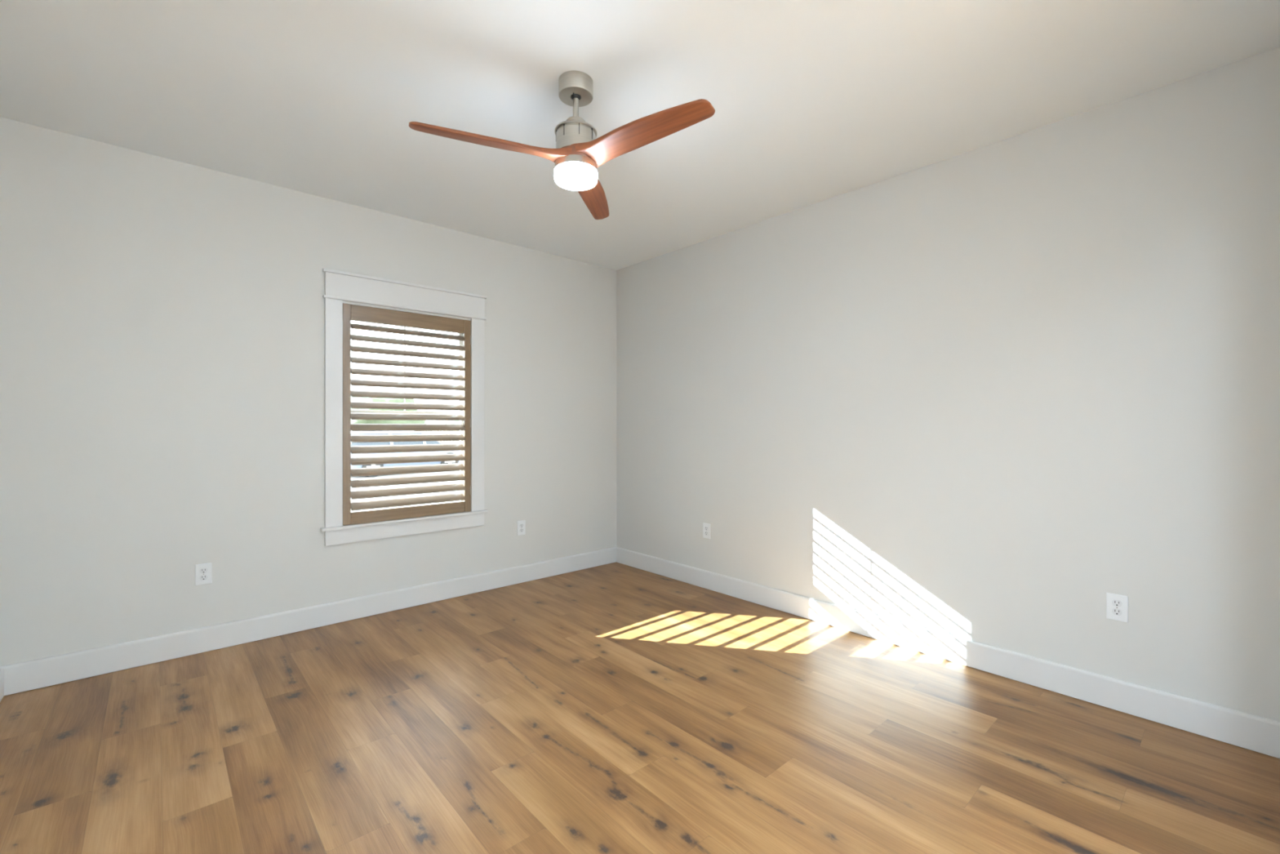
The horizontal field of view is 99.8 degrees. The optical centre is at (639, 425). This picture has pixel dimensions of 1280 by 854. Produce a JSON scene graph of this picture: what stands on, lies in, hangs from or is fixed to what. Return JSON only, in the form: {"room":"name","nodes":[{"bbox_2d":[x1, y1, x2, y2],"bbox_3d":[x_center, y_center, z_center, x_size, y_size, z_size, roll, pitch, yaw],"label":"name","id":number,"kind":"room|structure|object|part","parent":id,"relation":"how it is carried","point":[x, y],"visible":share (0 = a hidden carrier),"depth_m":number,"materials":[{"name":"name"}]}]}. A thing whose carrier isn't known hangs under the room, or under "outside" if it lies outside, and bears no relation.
{"room":"empty bedroom","nodes":[
{"label":"empty bedroom","id":0,"kind":"room"},
{"bbox_2d":[0,116,616,666],"bbox_3d":[-1.681,-0.139,3.873,4.112,2.843,0.170,0,0,-42],"label":"wall","id":1,"kind":"structure","parent":0,"point":[162,319],"depth_m":3.08,"materials":[{"name":"paint"}]},
{"bbox_2d":[195,562,212,585],"bbox_3d":[-2.467,0.839,3.048,0.074,0.118,0.010,0,0,-42],"label":"wall outlet","id":2,"kind":"object","parent":1,"relation":"attached to","point":[203,571],"visible":1,"depth_m":3.04,"materials":[{"name":"white plastic"}]},
{"bbox_2d":[200,574,207,580],"bbox_3d":[-2.465,0.858,3.045,0.034,0.029,0.003,0,0,-42],"label":"socket","id":3,"kind":"object","parent":2,"relation":"attached to","point":[202,577],"depth_m":3.04,"materials":[{"name":"white plastic"}]},
{"bbox_2d":[200,568,207,573],"bbox_3d":[-2.465,0.819,3.045,0.034,0.029,0.003,0,0,-42],"label":"socket","id":4,"kind":"object","parent":2,"relation":"attached to","point":[202,570],"depth_m":3.04,"materials":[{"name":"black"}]},
{"bbox_2d":[0,546,616,695],"bbox_3d":[-1.619,1.208,3.804,3.772,0.138,0.014,0,0,-42],"label":"baseboard","id":5,"kind":"structure","parent":1,"relation":"attached to","point":[24,676],"depth_m":3.21,"materials":[{"name":"paint"}]},
{"bbox_2d":[320,267,488,546],"bbox_3d":[-1.667,-0.116,3.872,1.132,1.768,0.230,0,0,-42],"label":"window","id":6,"kind":"structure","parent":1,"relation":"in","point":[340,286],"depth_m":3.67,"materials":[{"name":"paint"}]},
{"bbox_3d":[-1.976,-0.082,3.481,0.100,1.468,0.018,0,0,-42],"label":"casing","id":7,"kind":"part","parent":6,"relation":"part of","materials":[{"name":"paint"}]},
{"bbox_3d":[-1.610,-0.907,3.809,1.084,0.150,0.020,0,0,-42],"label":"head casing","id":8,"kind":"part","parent":6,"relation":"part of","materials":[{"name":"paint"}]},
{"bbox_3d":[-1.685,0.604,3.890,0.804,0.045,0.030,0,0,-42],"label":"sash rail","id":9,"kind":"part","parent":6,"relation":"part of","materials":[{"name":"white plastic"}]},
{"bbox_3d":[-1.685,-0.087,3.890,0.804,0.036,0.030,0,0,-42],"label":"sash rail","id":10,"kind":"part","parent":6,"relation":"part of","materials":[{"name":"white plastic"}]},
{"bbox_2d":[342,302,471,525],"bbox_3d":[-1.617,-0.075,3.820,0.882,1.453,0.081,0,0,-42],"label":"window shutter","id":11,"kind":"object","parent":6,"relation":"attached to","point":[350,312],"visible":1,"depth_m":3.77,"materials":[{"name":"brown wood"}]},
{"bbox_3d":[-1.622,0.612,3.817,0.776,0.079,0.029,0,0,-42],"label":"rail","id":12,"kind":"part","parent":11,"relation":"part of","materials":[{"name":"brown wood"}]},
{"bbox_3d":[-1.622,-0.747,3.817,0.776,0.102,0.029,0,0,-42],"label":"rail","id":13,"kind":"part","parent":11,"relation":"part of","materials":[{"name":"brown wood"}]},
{"bbox_3d":[-1.394,-0.435,4.194,0.036,0.730,0.030,0,0,-42],"label":"sash rail","id":14,"kind":"part","parent":6,"relation":"part of","materials":[{"name":"white plastic"}]},
{"bbox_3d":[-1.373,0.261,4.170,0.036,0.731,0.030,0,0,-42],"label":"sash rail","id":15,"kind":"part","parent":6,"relation":"part of","materials":[{"name":"white plastic"}]},
{"bbox_3d":[-1.246,-0.082,4.137,0.104,1.468,0.018,0,0,-42],"label":"casing","id":16,"kind":"part","parent":6,"relation":"part of","materials":[{"name":"paint"}]},
{"bbox_2d":[517,520,525,535],"bbox_3d":[-0.967,0.833,4.395,0.074,0.118,0.010,0,0,-42],"label":"wall outlet","id":17,"kind":"object","parent":1,"relation":"attached to","point":[521,524],"visible":1,"depth_m":4.39,"materials":[{"name":"white plastic"}]},
{"bbox_2d":[0,562,1279,853],"bbox_3d":[0.427,1.280,1.654,6.200,0.001,5.950,0,0,-42],"label":"floor","id":18,"kind":"structure","parent":0,"point":[614,708],"depth_m":2.12,"materials":[{"name":"brown wood"}]},
{"bbox_2d":[0,0,1279,270],"bbox_3d":[-0.274,-1.510,2.306,4.112,0.100,4.382,0,0,-42],"label":"ceiling","id":19,"kind":"structure","parent":0,"point":[813,101],"depth_m":2.29,"materials":[{"name":"paint"}]},
{"bbox_2d":[408,70,715,219],"bbox_3d":[-0.257,-1.244,2.177,1.124,0.431,1.095,0,0,-42],"label":"ceiling fan","id":20,"kind":"object","parent":19,"relation":"hanging from","point":[577,155],"visible":1,"depth_m":2.20,"materials":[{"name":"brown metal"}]},
{"bbox_3d":[-0.569,-1.128,2.154,0.652,0.052,0.169,0,0,-24],"label":"blade","id":21,"kind":"part","parent":20,"relation":"part of","materials":[{"name":"brown wood"}]},
{"bbox_3d":[-0.272,-1.053,2.289,0.183,0.049,0.183,0,0,-42],"label":"lamp shade","id":22,"kind":"part","parent":20,"relation":"part of","materials":[{"name":"white glass"}]},
{"bbox_3d":[-0.240,-1.128,2.614,0.169,0.052,0.652,0,0,6],"label":"blade","id":23,"kind":"part","parent":20,"relation":"part of","materials":[{"name":"brown wood"}]},
{"bbox_3d":[-0.007,-1.128,2.100,0.652,0.052,0.169,0,0,36],"label":"blade","id":24,"kind":"part","parent":20,"relation":"part of","materials":[{"name":"brown wood"}]},
{"bbox_2d":[616,46,1279,720],"bbox_3d":[1.249,-0.139,3.560,0.170,2.843,4.212,0,0,-42],"label":"wall","id":25,"kind":"structure","parent":0,"point":[988,394],"depth_m":2.73,"materials":[{"name":"paint"}]},
{"bbox_2d":[702,522,710,538],"bbox_3d":[0.523,0.826,4.235,0.010,0.118,0.074,0,0,-42],"label":"wall outlet","id":26,"kind":"object","parent":25,"relation":"attached to","point":[706,526],"visible":1,"depth_m":4.23,"materials":[{"name":"white plastic"}]},
{"bbox_2d":[616,546,1279,758],"bbox_3d":[1.129,1.208,3.555,0.014,0.138,4.027,0,0,-42],"label":"baseboard","id":27,"kind":"structure","parent":25,"relation":"attached to","point":[1260,734],"depth_m":2.71,"materials":[{"name":"paint"}]},
{"bbox_2d":[1106,592,1128,622],"bbox_3d":[2.147,0.818,2.426,0.010,0.118,0.074,0,0,-42],"label":"wall outlet","id":28,"kind":"object","parent":25,"relation":"attached to","point":[1117,605],"visible":1,"depth_m":2.42,"materials":[{"name":"white plastic"}]},
{"bbox_2d":[1111,608,1122,615],"bbox_3d":[2.145,0.838,2.424,0.003,0.029,0.034,0,0,-42],"label":"socket","id":29,"kind":"object","parent":28,"relation":"attached to","point":[1115,611],"depth_m":2.42,"materials":[{"name":"white plastic"}]},
{"bbox_2d":[1111,599,1122,606],"bbox_3d":[2.145,0.798,2.424,0.003,0.029,0.034,0,0,-42],"label":"socket","id":30,"kind":"object","parent":28,"relation":"attached to","point":[1115,602],"depth_m":2.42,"materials":[{"name":"white plastic"}]},
{"bbox_3d":[-1.684,-0.138,0.926,0.170,2.843,4.212,0,0,-42],"label":"wall","id":31,"kind":"structure","parent":0,"visible":0},
{"bbox_2d":[0,666,4,702],"bbox_3d":[-1.666,1.208,1.046,0.014,0.138,4.027,0,0,-42],"label":"baseboard","id":32,"kind":"structure","parent":31,"relation":"attached to","point":[2,669],"depth_m":2.52,"materials":[{"name":"paint"}]},
{"bbox_3d":[-40.885,1.830,65.323,140.000,0.300,96.000,0,0,-42],"label":"field","id":33,"kind":"object","parent":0,"visible":0},
{"bbox_2d":[351,387,430,431],"bbox_3d":[-15.675,-0.316,32.952,5.234,3.992,5.343,0,0,-42],"label":"bush","id":34,"kind":"object","parent":33,"relation":"on","point":[353,398],"visible":0.17,"depth_m":31.23,"materials":[{"name":"green plant"}]},
{"bbox_2d":[444,410,459,444],"bbox_3d":[-11.224,0.094,38.289,5.056,3.172,5.163,0,0,-2],"label":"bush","id":35,"kind":"object","parent":33,"relation":"on","point":[446,421],"visible":0.02,"depth_m":36.96,"materials":[{"name":"green plant"}]},
{"label":"outside","id":36,"kind":"structure","parent":0,"visible":0},
{"bbox_2d":[351,490,459,511],"bbox_3d":[3.989,1.830,15.349,140.000,0.300,9.329,0,0,-42],"label":"ground","id":37,"kind":"structure","parent":36,"point":[458,491],"depth_m":12.73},
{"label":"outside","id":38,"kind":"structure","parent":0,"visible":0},
{"bbox_2d":[351,462,459,499],"bbox_3d":[-3.972,1.830,24.214,140.000,0.300,14.500,0,0,-42],"label":"paving","id":39,"kind":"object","parent":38,"point":[445,472],"depth_m":16.04,"materials":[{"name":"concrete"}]},
{"bbox_2d":[351,431,459,476],"bbox_3d":[-8.618,0.930,19.307,1.940,1.500,4.730,0,0,36],"label":"car","id":40,"kind":"object","parent":39,"relation":"on","point":[353,433],"visible":0.29,"depth_m":18.32,"materials":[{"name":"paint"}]},
{"bbox_2d":[416,430,459,444],"bbox_3d":[-11.471,0.780,26.579,24.000,1.700,0.060,0,0,-42],"label":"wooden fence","id":41,"kind":"object","parent":39,"relation":"on","point":[451,432],"visible":0.02,"depth_m":27.85,"materials":[{"name":"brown wood"}]}
]}

